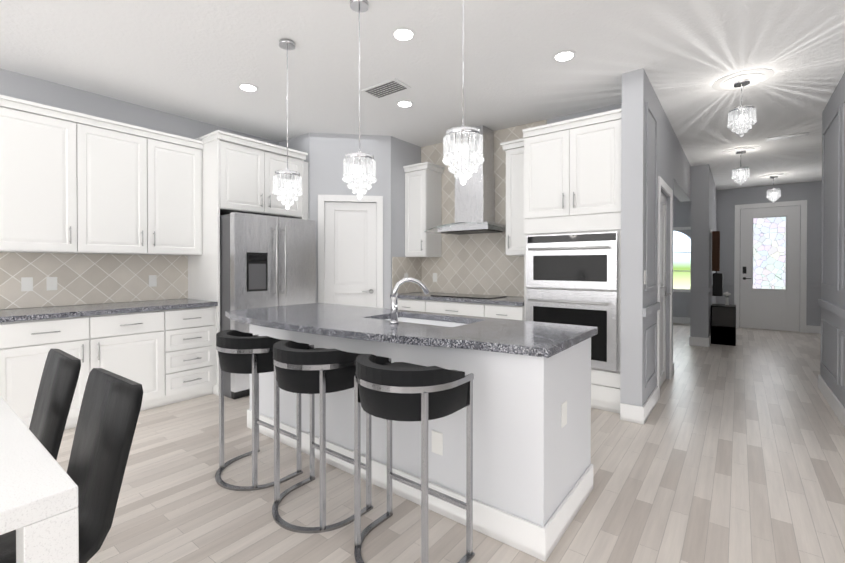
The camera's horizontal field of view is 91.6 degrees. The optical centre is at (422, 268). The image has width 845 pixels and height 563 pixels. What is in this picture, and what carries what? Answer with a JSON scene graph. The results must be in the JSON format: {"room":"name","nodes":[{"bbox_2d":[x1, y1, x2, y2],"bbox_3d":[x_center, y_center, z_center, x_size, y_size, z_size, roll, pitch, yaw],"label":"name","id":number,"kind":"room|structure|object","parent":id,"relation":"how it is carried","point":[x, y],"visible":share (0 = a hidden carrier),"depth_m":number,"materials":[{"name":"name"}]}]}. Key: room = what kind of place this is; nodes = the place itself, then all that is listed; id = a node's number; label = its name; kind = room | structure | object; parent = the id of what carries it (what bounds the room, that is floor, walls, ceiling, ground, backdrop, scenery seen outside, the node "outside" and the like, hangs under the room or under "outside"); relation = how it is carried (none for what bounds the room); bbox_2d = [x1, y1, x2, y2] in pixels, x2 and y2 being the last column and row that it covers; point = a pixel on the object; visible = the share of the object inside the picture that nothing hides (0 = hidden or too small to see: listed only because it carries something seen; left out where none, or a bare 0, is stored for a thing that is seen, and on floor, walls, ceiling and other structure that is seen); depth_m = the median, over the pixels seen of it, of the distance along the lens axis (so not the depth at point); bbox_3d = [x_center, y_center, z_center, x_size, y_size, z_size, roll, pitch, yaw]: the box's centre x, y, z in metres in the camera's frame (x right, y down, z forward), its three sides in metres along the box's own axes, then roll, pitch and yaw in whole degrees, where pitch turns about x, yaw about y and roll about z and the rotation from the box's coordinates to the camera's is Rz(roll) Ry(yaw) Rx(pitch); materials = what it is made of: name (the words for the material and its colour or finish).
{"room":"kitchen","nodes":[
{"label":"kitchen","id":0,"kind":"room"},
{"bbox_2d":[0,68,277,309],"bbox_3d":[-1.529,-0.192,5.793,0.120,2.850,14.120,0,1,38],"label":"wall","id":1,"kind":"structure","parent":0,"point":[27,88],"depth_m":3.80,"materials":[{"name":"grey paint"}]},
{"bbox_2d":[0,95,79,254],"bbox_3d":[-3.156,-0.688,3.275,0.367,1.120,0.550,0,1,38],"label":"upper cabinet","id":2,"kind":"object","parent":1,"relation":"attached to","point":[40,146],"depth_m":3.20,"materials":[{"name":"white wood"}]},
{"bbox_2d":[80,115,203,254],"bbox_3d":[-2.681,-0.693,3.891,0.367,1.120,1.005,0,1,38],"label":"upper cabinet","id":3,"kind":"object","parent":1,"relation":"attached to","point":[101,198],"depth_m":3.73,"materials":[{"name":"white wood"}]},
{"bbox_2d":[196,131,303,218],"bbox_3d":[-1.951,-0.948,4.592,0.667,0.720,0.955,0,1,38],"label":"upper cabinet","id":4,"kind":"object","parent":1,"relation":"attached to","point":[238,173],"depth_m":4.22,"materials":[{"name":"white wood"}]},
{"bbox_2d":[278,133,309,219],"bbox_3d":[-1.564,-0.188,5.126,0.640,2.850,0.100,0,1,38],"label":"wall","id":5,"kind":"structure","parent":0,"point":[301,143],"depth_m":4.94,"materials":[{"name":"grey paint"}]},
{"bbox_2d":[310,133,390,308],"bbox_3d":[-0.870,-0.187,5.002,0.962,2.850,0.100,0,0,-7],"label":"wall","id":6,"kind":"structure","parent":0,"point":[328,152],"depth_m":4.94,"materials":[{"name":"grey paint"}]},
{"bbox_2d":[325,202,375,307],"bbox_3d":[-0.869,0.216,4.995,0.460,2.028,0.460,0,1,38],"label":"pantry door","id":7,"kind":"structure","parent":6,"relation":"in","point":[350,253],"depth_m":4.98,"materials":[{"name":"white wood"}]},
{"bbox_2d":[318,195,382,307],"bbox_3d":[-0.869,0.181,4.995,0.770,2.115,0.119,0,0,-7],"label":"door frame","id":8,"kind":"structure","parent":6,"relation":"attached to","point":[322,199],"depth_m":4.93,"materials":[{"name":"white wood"}]},
{"bbox_2d":[391,136,420,293],"bbox_3d":[-0.240,-0.189,5.287,0.100,2.850,0.610,0,1,38],"label":"wall","id":9,"kind":"structure","parent":0,"point":[404,153],"depth_m":5.13,"materials":[{"name":"grey paint"}]},
{"bbox_2d":[0,0,844,189],"bbox_3d":[2.039,-1.656,4.220,7.800,0.100,16.000,0,1,38],"label":"ceiling","id":10,"kind":"structure","parent":0,"point":[199,60],"depth_m":3.18,"materials":[{"name":"white paint"}]},
{"bbox_2d":[238,83,257,91],"bbox_3d":[-1.543,-1.596,3.635,0.169,0.005,0.169,0,1,38],"label":"recessed light","id":11,"kind":"object","parent":10,"relation":"in","point":[247,87],"visible":1,"depth_m":3.62,"materials":[{"name":"white plastic"}]},
{"bbox_2d":[272,39,302,209],"bbox_3d":[-0.956,-1.004,2.910,0.205,1.178,0.206,0,1,38],"label":"pendant light","id":12,"kind":"object","parent":10,"relation":"hanging from","point":[287,184],"visible":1,"depth_m":2.86,"materials":[{"name":"clear glass"}]},
{"bbox_2d":[342,0,376,199],"bbox_3d":[-0.378,-1.001,2.464,0.205,1.178,0.206,0,1,38],"label":"pendant light","id":13,"kind":"object","parent":10,"relation":"hanging from","point":[359,169],"visible":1,"depth_m":2.42,"materials":[{"name":"clear glass"}]},
{"bbox_2d":[361,78,410,98],"bbox_3d":[-0.326,-1.592,3.657,0.400,0.013,0.220,0,1,38],"label":"ceiling vent","id":14,"kind":"object","parent":10,"relation":"in","point":[387,88],"visible":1,"depth_m":3.63,"materials":[{"name":"white metal"}]},
{"bbox_2d":[391,27,415,41],"bbox_3d":[-0.130,-1.590,2.799,0.169,0.005,0.169,0,1,38],"label":"recessed light","id":15,"kind":"object","parent":10,"relation":"in","point":[403,34],"visible":1,"depth_m":2.79,"materials":[{"name":"white plastic"}]},
{"bbox_2d":[396,101,413,107],"bbox_3d":[-0.172,-1.599,4.005,0.169,0.005,0.169,0,1,38],"label":"recessed light","id":16,"kind":"object","parent":10,"relation":"in","point":[405,104],"visible":1,"depth_m":4.00,"materials":[{"name":"white plastic"}]},
{"bbox_2d":[442,0,483,184],"bbox_3d":[0.200,-0.998,2.019,0.205,1.178,0.206,0,1,38],"label":"pendant light","id":17,"kind":"object","parent":10,"relation":"hanging from","point":[463,150],"visible":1,"depth_m":1.97,"materials":[{"name":"clear glass"}]},
{"bbox_2d":[553,50,575,61],"bbox_3d":[1.066,-1.592,3.089,0.169,0.005,0.169,0,1,38],"label":"recessed light","id":18,"kind":"object","parent":10,"relation":"in","point":[565,55],"visible":1,"depth_m":3.08,"materials":[{"name":"white plastic"}]},
{"bbox_2d":[722,146,760,185],"bbox_3d":[4.341,-1.370,5.605,0.420,0.486,0.420,0,1,38],"label":"pendant light","id":19,"kind":"object","parent":10,"relation":"hanging from","point":[740,174],"visible":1,"depth_m":5.56,"materials":[{"name":"white"}]},
{"bbox_2d":[712,68,774,136],"bbox_3d":[2.705,-1.355,3.482,0.420,0.486,0.420,0,1,38],"label":"pendant light","id":20,"kind":"object","parent":10,"relation":"hanging from","point":[740,118],"visible":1,"depth_m":3.44,"materials":[{"name":"white"}]},
{"bbox_2d":[758,173,789,202],"bbox_3d":[6.140,-1.382,7.185,0.420,0.486,0.420,0,1,38],"label":"pendant light","id":21,"kind":"object","parent":10,"relation":"hanging from","point":[773,194],"visible":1,"depth_m":7.14,"materials":[{"name":"white"}]},
{"bbox_2d":[56,323,844,562],"bbox_3d":[2.039,1.294,4.242,7.800,0.100,16.000,0,1,38],"label":"floor","id":22,"kind":"structure","parent":0,"point":[728,454],"depth_m":2.34,"materials":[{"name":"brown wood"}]},
{"bbox_2d":[0,396,78,562],"bbox_3d":[-1.826,0.891,1.167,1.826,0.750,0.935,0,1,38],"label":"dining table","id":23,"kind":"object","parent":22,"relation":"on","point":[38,500],"visible":1,"depth_m":0.96,"materials":[{"name":"stone"}]},
{"bbox_2d":[29,348,80,459],"bbox_3d":[-1.627,0.808,1.496,0.407,0.915,0.530,0,1,38],"label":"chair","id":24,"kind":"object","parent":22,"relation":"on","point":[57,385],"visible":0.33,"depth_m":1.61,"materials":[{"name":"black leather"}]},
{"bbox_2d":[0,368,142,562],"bbox_3d":[-1.158,0.811,1.153,0.421,0.915,0.543,0,1,38],"label":"chair","id":25,"kind":"object","parent":22,"relation":"on","point":[110,408],"visible":0.73,"depth_m":1.25,"materials":[{"name":"black leather"}]},
{"bbox_2d":[0,311,167,429],"bbox_3d":[-2.878,0.811,3.417,0.647,0.880,1.095,0,1,38],"label":"base cabinet","id":26,"kind":"object","parent":22,"relation":"on","point":[134,347],"depth_m":3.22,"materials":[{"name":"white wood"}]},
{"bbox_2d":[0,299,219,322],"bbox_3d":[-2.731,0.349,3.589,0.667,0.040,1.553,0,1,38],"label":"countertop","id":27,"kind":"structure","parent":26,"relation":"on","point":[10,314],"depth_m":3.38,"materials":[{"name":"grey stone"}]},
{"bbox_2d":[168,307,219,404],"bbox_3d":[-2.404,0.806,4.033,0.647,0.880,0.460,0,1,38],"label":"base cabinet","id":28,"kind":"object","parent":22,"relation":"on","point":[193,358],"depth_m":3.85,"materials":[{"name":"white wood"}]},
{"bbox_2d":[215,330,302,490],"bbox_3d":[-1.043,0.825,2.533,0.508,0.862,0.414,0,1,38],"label":"stool","id":29,"kind":"object","parent":22,"relation":"on","point":[239,352],"visible":0.9,"depth_m":2.36,"materials":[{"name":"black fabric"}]},
{"bbox_2d":[220,212,315,398],"bbox_3d":[-1.813,0.355,4.495,0.953,1.775,0.936,0,1,38],"label":"fridge","id":30,"kind":"object","parent":22,"relation":"on","point":[267,261],"visible":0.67,"depth_m":4.08,"materials":[{"name":"grey metal"}]},
{"bbox_2d":[272,340,372,533],"bbox_3d":[-0.567,0.828,2.166,0.508,0.862,0.414,0,1,38],"label":"stool","id":31,"kind":"object","parent":22,"relation":"on","point":[305,368],"visible":0.96,"depth_m":2.01,"materials":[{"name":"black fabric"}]},
{"bbox_2d":[354,353,474,562],"bbox_3d":[-0.080,0.831,1.816,0.508,0.862,0.414,0,1,38],"label":"stool","id":32,"kind":"object","parent":22,"relation":"on","point":[386,389],"visible":0.98,"depth_m":1.69,"materials":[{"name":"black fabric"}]},
{"bbox_2d":[245,305,596,561],"bbox_3d":[-0.199,0.814,2.796,2.414,0.880,0.753,0,1,38],"label":"kitchen island","id":33,"kind":"object","parent":22,"relation":"on","point":[532,477],"depth_m":2.05,"materials":[{"name":"white paint"}]},
{"bbox_2d":[227,313,548,368],"bbox_3d":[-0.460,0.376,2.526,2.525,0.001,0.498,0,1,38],"label":"island countertop","id":34,"kind":"structure","parent":33,"relation":"on","point":[462,352],"depth_m":2.13,"materials":[{"name":"grey stone"}]},
{"bbox_2d":[361,313,488,328],"bbox_3d":[-0.150,0.353,2.929,2.525,0.040,0.520,0,1,38],"label":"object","id":35,"kind":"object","parent":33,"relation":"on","point":[469,321],"depth_m":2.74,"materials":[{"name":"silver metal"}]},
{"bbox_2d":[377,317,476,332],"bbox_3d":[0.005,0.459,2.742,0.761,0.192,0.430,0,1,38],"label":"sink","id":36,"kind":"object","parent":35,"relation":"in","point":[428,320],"depth_m":2.84,"materials":[{"name":"silver metal"}]},
{"bbox_2d":[390,120,546,320],"bbox_3d":[0.468,-0.183,4.717,1.712,2.847,0.642,0,1,38],"label":"kitchen back","id":37,"kind":"object","parent":22,"relation":"on","point":[480,275],"visible":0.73,"depth_m":4.94,"materials":[{"name":"white"}]},
{"bbox_2d":[522,108,620,412],"bbox_3d":[1.479,-0.041,3.906,0.874,2.575,0.694,0,1,38],"label":"tall cabinet","id":38,"kind":"object","parent":22,"relation":"on","point":[572,221],"visible":0.79,"depth_m":3.63,"materials":[{"name":"white wood"}]},
{"bbox_2d":[711,292,735,345],"bbox_3d":[4.953,0.807,6.759,0.320,0.838,0.450,0,1,38],"label":"cabinet","id":39,"kind":"object","parent":22,"relation":"on","point":[723,324],"visible":1,"depth_m":6.59,"materials":[{"name":"black wood"}]},
{"bbox_2d":[515,103,621,296],"bbox_3d":[0.521,-0.188,5.148,3.915,2.850,0.100,0,1,38],"label":"wall","id":40,"kind":"structure","parent":0,"point":[588,112],"depth_m":4.19,"materials":[{"name":"grey paint"}]},
{"bbox_2d":[424,125,505,234],"bbox_3d":[0.548,-1.011,4.732,0.970,1.192,0.483,0,1,38],"label":"range hood","id":41,"kind":"object","parent":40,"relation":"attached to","point":[475,204],"visible":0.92,"depth_m":4.69,"materials":[{"name":"silver metal"}]},
{"bbox_2d":[620,68,643,406],"bbox_3d":[1.708,-0.175,3.350,0.160,2.850,0.020,0,1,38],"label":"wall","id":42,"kind":"structure","parent":0,"point":[632,140],"depth_m":3.34,"materials":[{"name":"grey paint"}]},
{"bbox_2d":[643,70,690,404],"bbox_3d":[2.962,-0.186,4.978,0.160,2.850,4.090,0,1,38],"label":"wall","id":43,"kind":"structure","parent":0,"point":[665,151],"depth_m":3.78,"materials":[{"name":"grey paint"}]},
{"bbox_2d":[637,386,657,424],"bbox_3d":[1.981,1.179,3.592,0.041,0.140,0.750,0,1,38],"label":"baseboard","id":44,"kind":"structure","parent":43,"relation":"attached to","point":[643,412],"depth_m":3.41,"materials":[{"name":"white wood"}]},
{"bbox_2d":[657,176,672,399],"bbox_3d":[2.515,0.186,4.252,0.019,2.115,0.960,0,1,38],"label":"door frame","id":45,"kind":"structure","parent":43,"relation":"attached to","point":[665,187],"depth_m":3.91,"materials":[{"name":"white wood"}]},
{"bbox_2d":[660,192,670,386],"bbox_3d":[2.488,0.222,4.273,0.093,2.028,0.802,0,1,38],"label":"hall door","id":46,"kind":"structure","parent":43,"relation":"in","point":[664,293],"depth_m":4.51,"materials":[{"name":"white wood"}]},
{"bbox_2d":[689,336,695,344],"bbox_3d":[5.104,1.149,7.651,0.015,0.140,2.775,0,1,38],"label":"baseboard","id":47,"kind":"structure","parent":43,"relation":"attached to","point":[691,339],"depth_m":6.54,"materials":[{"name":"white wood"}]},
{"bbox_2d":[690,164,716,337],"bbox_3d":[5.221,-0.205,7.586,0.235,2.850,2.800,0,1,38],"label":"wall","id":48,"kind":"structure","parent":0,"point":[703,205],"depth_m":6.49,"materials":[{"name":"grey paint"}]},
{"bbox_2d":[707,333,710,346],"bbox_3d":[5.315,1.150,7.513,0.015,0.140,2.815,0,1,38],"label":"baseboard","id":49,"kind":"structure","parent":48,"relation":"attached to","point":[708,339],"depth_m":6.43,"materials":[{"name":"white wood"}]},
{"bbox_2d":[710,229,722,295],"bbox_3d":[4.905,-0.085,6.852,0.158,1.100,0.690,0,1,38],"label":"wall art","id":50,"kind":"object","parent":48,"relation":"hanging from","point":[717,290],"visible":1,"depth_m":6.70,"materials":[{"name":"brown fabric"}]},
{"bbox_2d":[673,181,821,325],"bbox_3d":[5.769,-0.216,9.007,7.520,2.850,0.120,0,1,38],"label":"wall","id":51,"kind":"structure","parent":0,"point":[728,200],"depth_m":8.28,"materials":[{"name":"grey paint"}]},
{"bbox_2d":[673,317,689,323],"bbox_3d":[4.376,1.132,10.005,4.045,0.140,0.015,0,1,38],"label":"baseboard","id":52,"kind":"structure","parent":51,"relation":"attached to","point":[683,320],"depth_m":9.00,"materials":[{"name":"white wood"}]},
{"bbox_2d":[673,227,690,291],"bbox_3d":[5.495,-0.192,9.168,1.070,1.420,0.080,0,1,38],"label":"window","id":53,"kind":"structure","parent":51,"relation":"in","point":[686,231],"depth_m":8.99,"materials":[{"name":"white"}]},
{"bbox_2d":[740,205,799,331],"bbox_3d":[6.826,0.004,8.095,0.902,2.408,0.098,0,1,38],"label":"front door","id":54,"kind":"structure","parent":51,"relation":"in","point":[769,268],"depth_m":8.09,"materials":[{"name":"white wood"}]},
{"bbox_2d":[734,200,806,332],"bbox_3d":[6.831,-0.039,8.101,1.090,2.510,0.019,0,1,38],"label":"door frame","id":55,"kind":"structure","parent":51,"relation":"attached to","point":[803,265],"depth_m":7.87,"materials":[{"name":"white wood"}]},
{"bbox_2d":[806,325,820,333],"bbox_3d":[7.985,1.152,7.223,1.820,0.140,0.015,0,1,38],"label":"baseboard","id":56,"kind":"structure","parent":51,"relation":"attached to","point":[809,329],"depth_m":7.71,"materials":[{"name":"white wood"}]},
{"bbox_2d":[820,72,844,407],"bbox_3d":[4.282,-0.170,2.686,2.160,2.850,2.290,0,1,38],"label":"wall","id":57,"kind":"structure","parent":0,"point":[832,296],"depth_m":3.75,"materials":[{"name":"grey paint"}]},
{"bbox_2d":[818,374,844,427],"bbox_3d":[3.420,1.180,3.360,0.015,0.140,2.321,0,1,38],"label":"baseboard","id":58,"kind":"structure","parent":57,"relation":"attached to","point":[832,400],"depth_m":3.62,"materials":[{"name":"white wood"}]},
{"label":"outside","id":59,"kind":"structure","parent":0,"visible":0},
{"bbox_2d":[673,231,690,288],"bbox_3d":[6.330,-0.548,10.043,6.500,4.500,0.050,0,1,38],"label":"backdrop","id":60,"kind":"structure","parent":59,"point":[682,264],"depth_m":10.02,"materials":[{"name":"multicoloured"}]},
{"bbox_3d":[4.509,-0.158,1.129,0.100,2.850,13.900,0,1,38],"label":"wall","id":61,"kind":"structure","parent":0,"visible":0},
{"bbox_2d":[643,97,844,393],"bbox_3d":[5.211,-0.201,4.943,3.445,2.360,7.000,0,1,38],"label":"trim","id":62,"kind":"structure","parent":61,"relation":"attached to","point":[822,303],"depth_m":3.48,"materials":[{"name":"grey paint"}]}
]}

